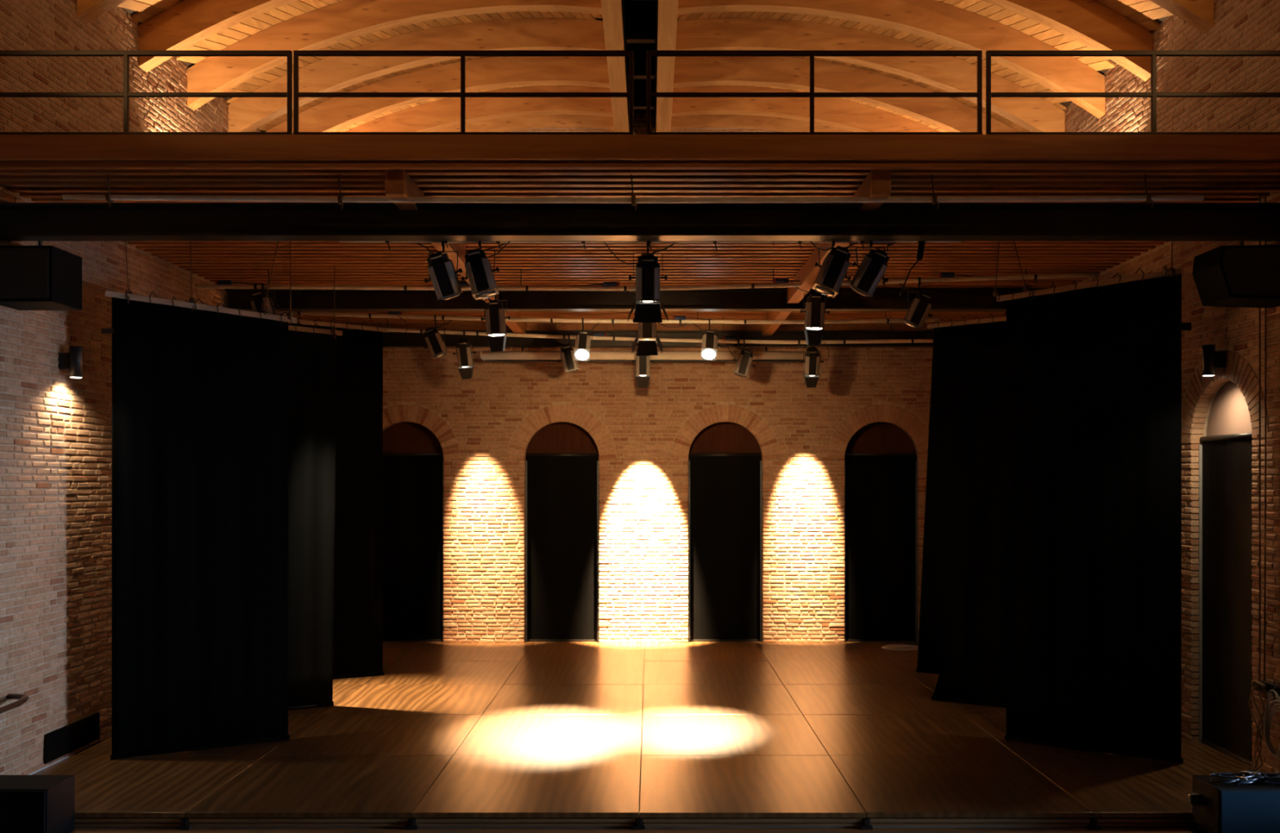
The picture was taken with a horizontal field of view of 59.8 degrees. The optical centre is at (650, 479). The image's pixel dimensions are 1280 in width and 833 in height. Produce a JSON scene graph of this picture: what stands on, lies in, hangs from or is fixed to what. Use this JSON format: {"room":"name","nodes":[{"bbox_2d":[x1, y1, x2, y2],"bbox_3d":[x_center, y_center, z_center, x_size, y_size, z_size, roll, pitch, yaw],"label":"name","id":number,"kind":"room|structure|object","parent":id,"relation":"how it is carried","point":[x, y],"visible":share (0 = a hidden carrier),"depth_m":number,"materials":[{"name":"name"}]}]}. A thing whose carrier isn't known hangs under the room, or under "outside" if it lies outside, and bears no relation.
{"room":"event venue","nodes":[
{"label":"event venue","id":0,"kind":"room"},
{"bbox_2d":[0,0,287,775],"bbox_3d":[-6.247,-1.260,6.015,0.465,9.140,28.030,0,0,0],"label":"wall","id":1,"kind":"structure","parent":0,"point":[55,428],"depth_m":11.44,"materials":[{"name":"brick"}]},
{"bbox_2d":[0,693,29,714],"bbox_3d":[-5.902,2.078,9.538,0.258,0.129,1.878,0,0,0],"label":"handrail","id":2,"kind":"object","parent":1,"relation":"attached to","point":[21,700],"visible":1,"depth_m":10.25,"materials":[{"name":"metal"}]},
{"bbox_2d":[0,240,82,310],"bbox_3d":[-5.715,-2.010,10.342,0.610,0.800,0.555,0,0,0],"label":"loudspeaker","id":3,"kind":"object","parent":1,"relation":"attached to","point":[40,277],"visible":0.96,"depth_m":10.08,"materials":[{"name":"black paint"}]},
{"bbox_2d":[0,248,48,297],"bbox_3d":[-5.715,-1.865,10.072,0.550,0.450,0.015,0,0,0],"label":"grille","id":4,"kind":"object","parent":3,"relation":"attached to","point":[24,272],"depth_m":10.06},
{"bbox_2d":[57,346,82,378],"bbox_3d":[-5.917,-1.196,11.380,0.227,0.320,0.124,0,0,0],"label":"wall lamp","id":5,"kind":"object","parent":1,"relation":"attached to","point":[72,362],"visible":1,"depth_m":11.34,"materials":[{"name":"metal"}]},
{"bbox_2d":[44,712,99,764],"bbox_3d":[-6.003,2.685,11.600,0.030,0.290,1.080,0,0,0],"label":"air vent","id":6,"kind":"object","parent":1,"relation":"in","point":[61,742],"visible":1,"depth_m":11.53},
{"bbox_2d":[75,0,126,23],"bbox_3d":[-3.315,-5.726,11.800,5.430,1.728,0.200,0,0,0],"label":"arch","id":7,"kind":"object","parent":1,"relation":"on","point":[87,11],"visible":1,"depth_m":11.76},
{"bbox_2d":[137,0,297,72],"bbox_3d":[-3.315,-5.726,13.220,5.430,1.728,0.200,0,0,0],"label":"arch","id":8,"kind":"object","parent":1,"relation":"on","point":[188,23],"visible":0.96,"depth_m":13.12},
{"bbox_2d":[186,0,602,111],"bbox_3d":[-3.315,-5.726,14.600,5.430,1.728,0.200,0,0,0],"label":"arch","id":9,"kind":"object","parent":1,"relation":"on","point":[344,20],"visible":0.9,"depth_m":14.50,"materials":[{"name":"wood"}]},
{"bbox_2d":[227,17,605,132],"bbox_3d":[-3.315,-5.726,16.000,5.430,1.728,0.200,0,0,0],"label":"arch","id":10,"kind":"object","parent":1,"relation":"on","point":[331,73],"visible":0.8,"depth_m":15.90,"materials":[{"name":"wood"}]},
{"bbox_2d":[265,56,609,133],"bbox_3d":[-3.315,-5.726,17.350,5.430,1.728,0.200,0,0,0],"label":"arch","id":11,"kind":"object","parent":1,"relation":"on","point":[336,113],"visible":0.77,"depth_m":17.25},
{"bbox_2d":[345,85,613,132],"bbox_3d":[-3.315,-5.726,18.750,5.430,1.728,0.200,0,0,0],"label":"arch","id":12,"kind":"object","parent":1,"relation":"on","point":[433,116],"visible":0.67,"depth_m":18.65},
{"bbox_2d":[224,288,1048,311],"bbox_3d":[-0.050,-2.561,15.900,11.960,0.291,0.240,0,0,0],"label":"steel beam","id":13,"kind":"structure","parent":1,"relation":"attached to","point":[763,300],"depth_m":15.89,"materials":[{"name":"metal"}]},
{"bbox_2d":[282,314,387,679],"bbox_3d":[-4.691,0.270,15.872,1.902,5.195,0.138,0,0,-27],"label":"stage curtain","id":14,"kind":"object","parent":13,"relation":"hanging from","point":[357,637],"visible":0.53,"depth_m":16.11,"materials":[{"name":"black fabric"}]},
{"bbox_2d":[915,311,1006,675],"bbox_3d":[4.721,0.247,16.003,1.876,5.239,0.147,0,0,33],"label":"stage curtain","id":15,"kind":"object","parent":13,"relation":"hanging from","point":[931,621],"visible":0.2,"depth_m":16.38,"materials":[{"name":"black fabric"}]},
{"bbox_2d":[0,202,1279,240],"bbox_3d":[-0.050,-2.380,10.300,11.960,0.300,0.240,0,0,0],"label":"steel beam","id":16,"kind":"structure","parent":1,"relation":"attached to","point":[19,221],"depth_m":10.29,"materials":[{"name":"metal"}]},
{"bbox_2d":[380,330,933,347],"bbox_3d":[-0.050,-2.425,19.250,11.960,0.270,0.200,0,0,0],"label":"steel beam","id":17,"kind":"structure","parent":1,"relation":"attached to","point":[390,340],"depth_m":19.24,"materials":[{"name":"metal"}]},
{"bbox_2d":[480,346,805,362],"bbox_3d":[-0.099,-2.154,19.075,5.580,0.294,0.299,0,0,0],"label":"lighting pipe","id":18,"kind":"object","parent":17,"relation":"hanging from","point":[488,357],"visible":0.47,"depth_m":18.94,"materials":[{"name":"metal"}]},
{"bbox_2d":[70,827,1196,832],"bbox_3d":[-0.050,3.110,5.840,12.860,0.200,28.280,0,0,0],"label":"stage front edge","id":19,"kind":"structure","parent":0,"point":[77,830],"depth_m":9.53,"materials":[{"name":"brown wood"}]},
{"bbox_2d":[0,775,75,832],"bbox_3d":[-5.355,2.772,9.320,0.850,0.475,0.470,0,0,0],"label":"subwoofer","id":20,"kind":"object","parent":19,"relation":"on","point":[29,804],"visible":1,"depth_m":9.13,"materials":[{"name":"black paint"}]},
{"bbox_2d":[0,791,44,832],"bbox_3d":[-5.355,2.772,9.095,0.826,0.451,0.021,0,0,0],"label":"grille","id":21,"kind":"object","parent":20,"relation":"attached to","point":[20,811],"depth_m":9.09,"materials":[{"name":"metal"}]},
{"bbox_2d":[31,642,1249,830],"bbox_3d":[-0.050,2.919,14.569,11.946,0.178,10.015,0,0,0],"label":"stage floor","id":22,"kind":"structure","parent":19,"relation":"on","point":[638,736],"depth_m":11.45,"materials":[{"name":"brown wood"}]},
{"bbox_2d":[931,330,1006,707],"bbox_3d":[4.535,0.483,13.935,2.054,4.767,0.084,0,0,31],"label":"stage curtain","id":23,"kind":"object","parent":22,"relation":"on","point":[973,667],"visible":0.45,"depth_m":14.16,"materials":[{"name":"black fabric"}]},
{"bbox_2d":[1186,775,1279,832],"bbox_3d":[5.046,2.772,9.320,1.008,0.475,0.470,0,0,0],"label":"equipment case","id":24,"kind":"object","parent":19,"relation":"on","point":[1255,807],"visible":0.98,"depth_m":9.09,"materials":[{"name":"black paint"}]},
{"bbox_2d":[1208,773,1247,785],"bbox_3d":[4.800,2.494,9.269,0.254,0.077,0.226,0,0,0],"label":"cable bundle","id":25,"kind":"object","parent":24,"relation":"on","point":[1214,775],"visible":0.98,"depth_m":9.22,"materials":[{"name":"black rubber"}]},
{"bbox_2d":[1217,771,1261,784],"bbox_3d":[4.914,2.494,9.313,0.283,0.077,0.280,0,0,42],"label":"cable bundle","id":26,"kind":"object","parent":24,"relation":"on","point":[1249,781],"visible":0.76,"depth_m":9.24,"materials":[{"name":"black rubber"}]},
{"bbox_2d":[1220,791,1279,832],"bbox_3d":[5.098,2.772,9.095,0.881,0.451,0.021,0,0,0],"label":"grille","id":27,"kind":"object","parent":24,"relation":"attached to","point":[1241,811],"depth_m":9.09,"materials":[{"name":"metal"}]},
{"bbox_2d":[1240,770,1270,782],"bbox_3d":[5.060,2.494,9.330,0.251,0.077,0.182,0,0,0],"label":"cable bundle","id":28,"kind":"object","parent":24,"relation":"on","point":[1247,772],"visible":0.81,"depth_m":9.33,"materials":[{"name":"black rubber"}]},
{"bbox_2d":[1254,771,1279,784],"bbox_3d":[5.201,2.494,9.302,0.308,0.077,0.228,0,0,0],"label":"cable bundle","id":29,"kind":"object","parent":24,"relation":"on","point":[1277,773],"visible":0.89,"depth_m":9.24,"materials":[{"name":"black rubber"}]},
{"bbox_2d":[0,169,1279,324],"bbox_3d":[-0.050,-2.830,14.590,11.960,0.240,9.980,0,0,0],"label":"ceiling","id":30,"kind":"structure","parent":0,"point":[313,263],"depth_m":12.84,"materials":[{"name":"brown wood"}]},
{"bbox_2d":[188,240,195,311],"bbox_3d":[-4.851,-2.242,11.794,0.054,0.936,0.107,0,0,-10],"label":"rope","id":31,"kind":"object","parent":30,"relation":"hanging from","point":[191,300],"visible":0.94,"depth_m":11.80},
{"bbox_2d":[101,288,296,759],"bbox_3d":[-4.734,0.454,11.797,1.933,4.825,0.149,0,0,-29],"label":"stage curtain","id":32,"kind":"object","parent":31,"relation":"hanging from","point":[200,395],"visible":1,"depth_m":11.81,"materials":[{"name":"black fabric"}]},
{"bbox_2d":[332,265,336,338],"bbox_3d":[-3.988,-2.242,14.095,0.054,0.937,0.101,0,0,0],"label":"rope","id":33,"kind":"object","parent":30,"relation":"hanging from","point":[333,329],"visible":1,"depth_m":14.09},
{"bbox_2d":[288,320,342,710],"bbox_3d":[-4.719,0.428,13.688,1.865,4.878,0.136,0,0,-28],"label":"stage curtain","id":34,"kind":"object","parent":33,"relation":"hanging from","point":[312,352],"visible":0.31,"depth_m":13.98,"materials":[{"name":"black fabric"}]},
{"bbox_2d":[385,169,457,255],"bbox_3d":[-2.230,-2.599,11.060,0.170,0.218,2.680,0,0,0],"label":"joist","id":35,"kind":"object","parent":30,"relation":"attached to","point":[398,184],"visible":0.46,"depth_m":9.82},
{"bbox_2d":[448,243,498,302],"bbox_3d":[-2.230,-2.599,14.086,0.170,0.218,3.368,0,0,0],"label":"joist","id":36,"kind":"object","parent":30,"relation":"attached to","point":[461,249],"visible":0.13,"depth_m":12.84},
{"bbox_2d":[504,311,526,333],"bbox_3d":[-2.230,-2.599,17.715,0.170,0.218,3.370,0,0,0],"label":"joist","id":37,"kind":"object","parent":30,"relation":"attached to","point":[517,327],"visible":0.39,"depth_m":18.19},
{"bbox_2d":[275,311,939,328],"bbox_3d":[-0.714,-2.537,17.200,10.352,0.406,0.068,0,0,0],"label":"pipe","id":38,"kind":"object","parent":30,"relation":"hanging from","point":[887,321],"visible":0.77,"depth_m":17.18,"materials":[{"name":"metal"}]},
{"bbox_2d":[423,315,452,359],"bbox_3d":[-3.251,-2.205,17.200,0.486,0.669,0.256,0,0,0],"label":"lantern","id":39,"kind":"object","parent":38,"relation":"hanging from","point":[435,343],"visible":1,"depth_m":17.10,"materials":[{"name":"metal"}]},
{"bbox_2d":[570,318,599,361],"bbox_3d":[-1.032,-2.152,17.171,0.422,0.672,0.461,0,0,40],"label":"lantern","id":40,"kind":"object","parent":38,"relation":"hanging from","point":[582,345],"visible":1,"depth_m":17.10,"materials":[{"name":"metal"}]},
{"bbox_2d":[693,319,721,361],"bbox_3d":[0.910,-2.148,17.171,0.433,0.652,0.445,0,0,-39],"label":"lantern","id":41,"kind":"object","parent":38,"relation":"hanging from","point":[708,344],"visible":1,"depth_m":17.10,"materials":[{"name":"metal"}]},
{"bbox_2d":[630,174,637,210],"bbox_3d":[-0.147,-2.545,9.894,0.052,0.332,0.107,0,0,-10],"label":"rope","id":42,"kind":"object","parent":30,"relation":"hanging from","point":[633,197],"visible":1,"depth_m":9.87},
{"bbox_2d":[62,194,1204,203],"bbox_3d":[-0.151,-2.494,9.900,10.125,0.081,0.052,0,0,0],"label":"pipe","id":43,"kind":"object","parent":42,"relation":"hanging from","point":[65,197],"visible":1,"depth_m":9.88,"materials":[{"name":"metal"}]},
{"bbox_2d":[195,268,1098,295],"bbox_3d":[-0.037,-2.562,14.400,11.655,0.357,0.064,0,0,0],"label":"pipe","id":44,"kind":"object","parent":30,"relation":"hanging from","point":[1035,277],"visible":0.78,"depth_m":14.38,"materials":[{"name":"metal"}]},
{"bbox_2d":[250,283,279,315],"bbox_3d":[-4.937,-2.247,14.407,0.490,0.561,0.261,0,0,0],"label":"lantern","id":45,"kind":"object","parent":44,"relation":"hanging from","point":[258,297],"visible":0.59,"depth_m":14.30,"materials":[{"name":"metal"}]},
{"bbox_2d":[480,285,510,351],"bbox_3d":[-2.057,-2.079,14.409,0.493,0.865,0.287,0,0,0],"label":"lantern","id":46,"kind":"object","parent":44,"relation":"hanging from","point":[495,317],"visible":0.9,"depth_m":14.31,"materials":[{"name":"metal"}]},
{"bbox_2d":[623,285,662,355],"bbox_3d":[-0.090,-2.059,14.488,0.505,0.901,0.585,0,0,0],"label":"lantern","id":47,"kind":"object","parent":44,"relation":"hanging from","point":[646,338],"visible":0.5,"depth_m":14.42,"materials":[{"name":"metal"}]},
{"bbox_2d":[791,281,829,345],"bbox_3d":[2.070,-2.148,14.409,0.492,0.830,0.287,0,0,0],"label":"lantern","id":48,"kind":"object","parent":44,"relation":"hanging from","point":[815,305],"visible":0.91,"depth_m":14.31,"materials":[{"name":"metal"}]},
{"bbox_2d":[895,276,933,328],"bbox_3d":[3.411,-2.276,14.409,0.484,0.671,0.276,0,0,0],"label":"lantern","id":49,"kind":"object","parent":44,"relation":"hanging from","point":[919,308],"visible":1,"depth_m":14.30,"materials":[{"name":"metal"}]},
{"bbox_2d":[338,240,961,249],"bbox_3d":[0.000,-2.488,10.850,6.051,0.504,0.052,0,0,0],"label":"pipe","id":50,"kind":"object","parent":30,"relation":"hanging from","point":[584,242],"visible":0.56,"depth_m":10.84,"materials":[{"name":"metal"}]},
{"bbox_2d":[417,240,462,300],"bbox_3d":[-2.072,-2.049,10.860,0.490,0.634,0.328,0,0,0],"label":"lantern","id":51,"kind":"object","parent":50,"relation":"hanging from","point":[442,273],"visible":0.96,"depth_m":10.76,"materials":[{"name":"metal"}]},
{"bbox_2d":[461,240,506,300],"bbox_3d":[-1.595,-2.063,10.843,0.491,0.604,0.262,0,0,0],"label":"lantern","id":52,"kind":"object","parent":50,"relation":"hanging from","point":[479,272],"visible":0.97,"depth_m":10.74,"materials":[{"name":"metal"}]},
{"bbox_2d":[811,240,858,297],"bbox_3d":[1.837,-2.076,10.843,0.495,0.580,0.261,0,0,0],"label":"lantern","id":53,"kind":"object","parent":50,"relation":"hanging from","point":[833,271],"visible":0.96,"depth_m":10.74,"materials":[{"name":"metal"}]},
{"bbox_2d":[848,240,896,297],"bbox_3d":[2.179,-2.065,10.850,0.515,0.603,0.299,0,0,19],"label":"lantern","id":54,"kind":"object","parent":50,"relation":"hanging from","point":[873,265],"visible":0.97,"depth_m":10.76,"materials":[{"name":"metal"}]},
{"bbox_2d":[899,240,925,295],"bbox_3d":[2.559,-2.139,10.850,0.254,0.695,0.064,0,0,0],"label":"hanging cable","id":55,"kind":"object","parent":50,"relation":"hanging from","point":[921,247],"visible":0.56,"depth_m":10.83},
{"bbox_2d":[386,316,933,346],"bbox_3d":[-0.180,-2.469,18.500,9.959,0.542,0.068,0,0,0],"label":"pipe","id":56,"kind":"object","parent":30,"relation":"hanging from","point":[389,330],"visible":0.72,"depth_m":18.48,"materials":[{"name":"metal"}]},
{"bbox_2d":[453,330,482,379],"bbox_3d":[-3.058,-2.070,18.532,0.404,0.802,0.400,0,0,-38],"label":"lantern","id":57,"kind":"object","parent":56,"relation":"hanging from","point":[464,352],"visible":1,"depth_m":18.44,"materials":[{"name":"metal"}]},
{"bbox_2d":[554,334,578,373],"bbox_3d":[-1.402,-2.085,18.507,0.492,0.635,0.262,0,0,0],"label":"lantern","id":58,"kind":"object","parent":56,"relation":"hanging from","point":[570,365],"visible":0.93,"depth_m":18.39,"materials":[{"name":"metal"}]},
{"bbox_2d":[626,340,653,387],"bbox_3d":[-0.145,-1.947,18.528,0.392,0.841,0.413,0,0,41],"label":"lantern","id":59,"kind":"object","parent":56,"relation":"hanging from","point":[642,362],"visible":0.65,"depth_m":18.44,"materials":[{"name":"metal"}]},
{"bbox_2d":[728,338,755,377],"bbox_3d":[1.500,-2.011,18.507,0.491,0.632,0.262,0,0,0],"label":"lantern","id":60,"kind":"object","parent":56,"relation":"hanging from","point":[744,361],"visible":1,"depth_m":18.39,"materials":[{"name":"metal"}]},
{"bbox_2d":[798,344,823,387],"bbox_3d":[2.667,-1.925,18.536,0.399,0.788,0.422,0,0,39],"label":"lantern","id":61,"kind":"object","parent":56,"relation":"hanging from","point":[811,362],"visible":0.98,"depth_m":18.44,"materials":[{"name":"metal"}]},
{"bbox_2d":[761,311,791,335],"bbox_3d":[2.020,-2.599,17.715,0.170,0.218,3.370,0,0,0],"label":"joist","id":62,"kind":"object","parent":30,"relation":"attached to","point":[767,329],"visible":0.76,"depth_m":18.07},
{"bbox_2d":[786,243,826,303],"bbox_3d":[2.020,-2.599,14.086,0.170,0.218,3.368,0,0,0],"label":"joist","id":63,"kind":"object","parent":30,"relation":"attached to","point":[807,275],"visible":0.54,"depth_m":14.04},
{"bbox_2d":[823,169,891,255],"bbox_3d":[2.020,-2.599,11.060,0.170,0.218,2.680,0,0,0],"label":"joist","id":64,"kind":"object","parent":30,"relation":"attached to","point":[877,184],"visible":0.47,"depth_m":9.77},
{"bbox_2d":[1168,240,1177,281],"bbox_3d":[5.276,-2.351,11.245,0.054,0.717,0.101,0,0,0],"label":"rope","id":65,"kind":"object","parent":30,"relation":"hanging from","point":[1173,270],"visible":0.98,"depth_m":11.23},
{"bbox_2d":[996,265,1191,764],"bbox_3d":[4.615,0.349,11.726,1.955,5.036,0.165,0,0,35],"label":"stage curtain","id":66,"kind":"object","parent":65,"relation":"hanging from","point":[1094,368],"visible":1,"depth_m":11.71,"materials":[{"name":"black fabric"}]},
{"bbox_2d":[1258,195,1260,682],"bbox_3d":[5.813,-0.385,10.620,0.014,4.650,0.016,0,0,0],"label":"rope","id":67,"kind":"object","parent":30,"relation":"hanging from","point":[1259,195],"visible":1,"depth_m":10.61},
{"bbox_2d":[1263,196,1266,681],"bbox_3d":[5.891,-0.385,10.670,0.024,4.650,0.016,0,0,0],"label":"rope","id":68,"kind":"object","parent":30,"relation":"hanging from","point":[1264,573],"visible":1,"depth_m":10.66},
{"bbox_2d":[117,0,1173,132],"bbox_3d":[-0.050,-5.884,5.865,12.760,1.722,28.330,0,0,0],"label":"roof","id":69,"kind":"structure","parent":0,"point":[1146,14],"depth_m":15.68,"materials":[{"name":"wood"}]},
{"bbox_2d":[627,240,674,322],"bbox_3d":[0.032,-1.941,10.925,0.504,0.844,0.490,0,0,0],"label":"lantern","id":70,"kind":"object","parent":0,"point":[647,303],"visible":0.98,"depth_m":10.79,"materials":[{"name":"metal"}]},
{"bbox_2d":[382,113,933,643],"bbox_3d":[-0.050,-1.860,19.796,12.900,10.340,0.467,0,0,0],"label":"wall","id":71,"kind":"structure","parent":0,"point":[484,424],"depth_m":19.57,"materials":[{"name":"brick"}]},
{"bbox_2d":[382,422,443,643],"bbox_3d":[-4.290,0.952,19.710,1.328,3.952,0.259,0,0,0],"label":"window","id":72,"kind":"structure","parent":71,"relation":"in","point":[406,437],"depth_m":19.78,"materials":[{"name":"brown wood"}]},
{"bbox_2d":[382,453,444,642],"bbox_3d":[-4.290,1.202,19.697,1.292,3.337,0.066,0,0,0],"label":"door","id":73,"kind":"structure","parent":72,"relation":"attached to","point":[413,485],"depth_m":19.70,"materials":[{"name":"black fabric"}]},
{"bbox_2d":[431,114,613,132],"bbox_3d":[-3.315,-5.726,19.470,5.430,1.728,0.200,0,0,0],"label":"arch","id":74,"kind":"object","parent":71,"relation":"on","point":[546,121],"visible":0.2,"depth_m":19.37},
{"bbox_2d":[524,422,599,643],"bbox_3d":[-1.555,0.952,19.710,1.328,3.952,0.259,0,0,0],"label":"window","id":75,"kind":"structure","parent":71,"relation":"in","point":[560,437],"depth_m":19.78,"materials":[{"name":"brown wood"}]},
{"bbox_2d":[525,453,599,642],"bbox_3d":[-1.555,1.202,19.697,1.292,3.337,0.066,0,0,0],"label":"door","id":76,"kind":"structure","parent":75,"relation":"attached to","point":[562,489],"depth_m":19.70,"materials":[{"name":"black fabric"}]},
{"bbox_2d":[600,0,629,132],"bbox_3d":[-0.487,-6.230,14.485,0.245,0.600,10.170,0,0,0],"label":"ridge beam","id":77,"kind":"structure","parent":71,"relation":"attached to","point":[612,15],"depth_m":15.80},
{"bbox_2d":[622,0,657,132],"bbox_3d":[-0.130,-6.235,14.450,0.456,0.410,10.100,0,0,0],"label":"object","id":78,"kind":"structure","parent":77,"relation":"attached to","point":[640,17],"depth_m":15.93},
{"bbox_2d":[347,324,933,330],"bbox_3d":[-0.050,-2.639,19.497,11.960,0.138,0.155,0,0,0],"label":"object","id":79,"kind":"structure","parent":71,"relation":"attached to","point":[417,326],"depth_m":19.42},
{"bbox_2d":[656,0,678,132],"bbox_3d":[0.228,-6.230,14.485,0.245,0.600,10.170,0,0,0],"label":"ridge beam","id":80,"kind":"structure","parent":71,"relation":"attached to","point":[667,9],"depth_m":15.80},
{"bbox_2d":[687,422,762,643],"bbox_3d":[1.327,0.952,19.710,1.328,3.952,0.259,0,0,0],"label":"window","id":81,"kind":"structure","parent":71,"relation":"in","point":[723,437],"depth_m":19.78,"materials":[{"name":"brown wood"}]},
{"bbox_2d":[688,453,761,642],"bbox_3d":[1.327,1.202,19.697,1.292,3.337,0.066,0,0,0],"label":"door","id":82,"kind":"structure","parent":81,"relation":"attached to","point":[725,489],"depth_m":19.70,"materials":[{"name":"black fabric"}]},
{"bbox_2d":[671,114,853,132],"bbox_3d":[3.135,-5.673,19.470,5.590,1.832,0.200,0,0,0],"label":"arch","id":83,"kind":"object","parent":71,"relation":"on","point":[708,121],"visible":0.2,"depth_m":19.37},
{"bbox_2d":[844,422,918,643],"bbox_3d":[4.076,0.952,19.710,1.328,3.952,0.259,0,0,0],"label":"window","id":84,"kind":"structure","parent":71,"relation":"in","point":[878,437],"depth_m":19.78,"materials":[{"name":"brown wood"}]},
{"bbox_2d":[844,453,917,642],"bbox_3d":[4.076,1.202,19.697,1.292,3.337,0.066,0,0,0],"label":"door","id":85,"kind":"structure","parent":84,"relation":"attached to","point":[881,492],"depth_m":19.70,"materials":[{"name":"wood"}]},
{"bbox_2d":[1063,0,1279,773],"bbox_3d":[6.146,-1.260,6.015,0.468,9.140,28.030,0,0,0],"label":"wall","id":86,"kind":"structure","parent":0,"point":[1239,24],"depth_m":11.84,"materials":[{"name":"brick"}]},
{"bbox_2d":[0,161,1279,169],"bbox_3d":[-0.050,-2.707,9.600,11.960,0.054,0.080,0,0,0],"label":"trim","id":87,"kind":"structure","parent":86,"relation":"attached to","point":[3,165],"depth_m":9.56,"materials":[{"name":"wood"}]},
{"bbox_2d":[0,134,1279,161],"bbox_3d":[-0.050,-2.840,9.547,11.960,0.210,0.095,0,0,0],"label":"balcony beam","id":88,"kind":"structure","parent":86,"relation":"attached to","point":[13,148],"depth_m":9.50,"materials":[{"name":"wood"}]},
{"bbox_2d":[0,50,293,134],"bbox_3d":[-4.536,-3.310,9.550,2.928,0.728,0.060,0,0,0],"label":"gallery railing","id":89,"kind":"object","parent":88,"relation":"on","point":[126,94],"visible":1,"depth_m":9.53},
{"bbox_2d":[293,50,633,134],"bbox_3d":[-1.598,-3.310,9.550,2.911,0.728,0.060,0,0,0],"label":"gallery railing","id":90,"kind":"object","parent":88,"relation":"on","point":[296,54],"visible":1,"depth_m":9.53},
{"bbox_2d":[646,50,982,134],"bbox_3d":[1.406,-3.310,9.550,2.874,0.728,0.060,0,0,0],"label":"gallery railing","id":91,"kind":"object","parent":88,"relation":"on","point":[811,54],"visible":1,"depth_m":9.53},
{"bbox_2d":[985,50,1279,134],"bbox_3d":[4.391,-3.310,9.550,3.017,0.728,0.060,0,0,0],"label":"gallery railing","id":92,"kind":"object","parent":88,"relation":"on","point":[1153,94],"visible":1,"depth_m":9.53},
{"bbox_2d":[671,85,939,132],"bbox_3d":[3.135,-5.673,18.750,5.590,1.832,0.200,0,0,0],"label":"arch","id":93,"kind":"object","parent":86,"relation":"on","point":[851,116],"visible":0.61,"depth_m":18.65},
{"bbox_2d":[673,56,1017,134],"bbox_3d":[3.135,-5.673,17.350,5.590,1.832,0.200,0,0,0],"label":"arch","id":94,"kind":"object","parent":86,"relation":"on","point":[948,114],"visible":0.71,"depth_m":17.25,"materials":[{"name":"wood"}]},
{"bbox_2d":[675,17,1065,132],"bbox_3d":[3.135,-5.673,16.000,5.590,1.832,0.200,0,0,0],"label":"arch","id":95,"kind":"object","parent":86,"relation":"on","point":[947,73],"visible":0.83,"depth_m":15.90,"materials":[{"name":"wood"}]},
{"bbox_2d":[677,0,1105,119],"bbox_3d":[3.135,-5.673,14.600,5.590,1.832,0.200,0,0,0],"label":"arch","id":96,"kind":"object","parent":86,"relation":"on","point":[941,22],"visible":0.95,"depth_m":14.50,"materials":[{"name":"wood"}]},
{"bbox_2d":[981,0,1153,81],"bbox_3d":[3.135,-5.673,13.220,5.590,1.832,0.200,0,0,0],"label":"arch","id":97,"kind":"object","parent":86,"relation":"on","point":[1089,23],"visible":0.91,"depth_m":13.12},
{"bbox_2d":[1149,0,1214,34],"bbox_3d":[3.135,-5.673,11.800,5.590,1.832,0.200,0,0,0],"label":"arch","id":98,"kind":"object","parent":86,"relation":"on","point":[1199,14],"visible":1,"depth_m":11.72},
{"bbox_2d":[1201,344,1226,376],"bbox_3d":[5.816,-1.226,11.500,0.227,0.320,0.124,0,0,0],"label":"wall lamp","id":99,"kind":"object","parent":86,"relation":"attached to","point":[1211,359],"visible":1,"depth_m":11.46,"materials":[{"name":"metal"}]},
{"bbox_2d":[1192,380,1252,769],"bbox_3d":[6.040,0.939,11.580,0.219,3.978,1.240,0,0,0],"label":"window","id":100,"kind":"structure","parent":86,"relation":"in","point":[1229,414],"depth_m":11.70,"materials":[{"name":"paint"}]},
{"bbox_2d":[1199,432,1253,766],"bbox_3d":[6.030,1.202,11.580,0.060,3.337,1.198,0,0,0],"label":"door","id":101,"kind":"structure","parent":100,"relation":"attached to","point":[1225,475],"depth_m":11.66,"materials":[{"name":"wood"}]},
{"bbox_2d":[1192,240,1279,308],"bbox_3d":[5.535,-2.030,10.342,0.750,0.800,0.515,0,0,0],"label":"loudspeaker","id":102,"kind":"object","parent":86,"relation":"attached to","point":[1242,276],"visible":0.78,"depth_m":10.10,"materials":[{"name":"black paint"}]},
{"bbox_2d":[1222,248,1279,295],"bbox_3d":[5.535,-1.880,10.092,0.690,0.440,0.015,0,0,0],"label":"grille","id":103,"kind":"object","parent":102,"relation":"attached to","point":[1246,271],"depth_m":10.08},
{"bbox_2d":[1257,680,1279,697],"bbox_3d":[5.880,1.970,10.375,0.100,0.090,0.650,0,0,0],"label":"cleat","id":104,"kind":"object","parent":86,"relation":"attached to","point":[1269,686],"visible":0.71,"depth_m":10.47,"materials":[{"name":"black paint"}]},
{"bbox_2d":[1248,680,1262,770],"bbox_3d":[5.757,2.385,10.655,0.161,0.917,0.101,0,0,0],"label":"rope","id":105,"kind":"object","parent":104,"relation":"hanging from","point":[1253,682],"visible":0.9,"depth_m":10.66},
{"bbox_2d":[1251,682,1266,771],"bbox_3d":[5.706,2.384,10.555,0.219,0.916,0.102,0,0,0],"label":"rope","id":106,"kind":"object","parent":104,"relation":"hanging from","point":[1257,683],"visible":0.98,"depth_m":10.56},
{"bbox_2d":[1253,683,1267,771],"bbox_3d":[5.685,2.384,10.505,0.258,0.916,0.102,0,0,0],"label":"rope","id":107,"kind":"object","parent":104,"relation":"hanging from","point":[1263,686],"visible":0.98,"depth_m":10.49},
{"bbox_2d":[1263,686,1279,760],"bbox_3d":[5.792,2.259,10.277,0.106,0.692,0.410,0,0,0],"label":"cable coil","id":108,"kind":"object","parent":104,"relation":"hanging from","point":[1267,724],"visible":1,"depth_m":10.40,"materials":[{"name":"rubber"}]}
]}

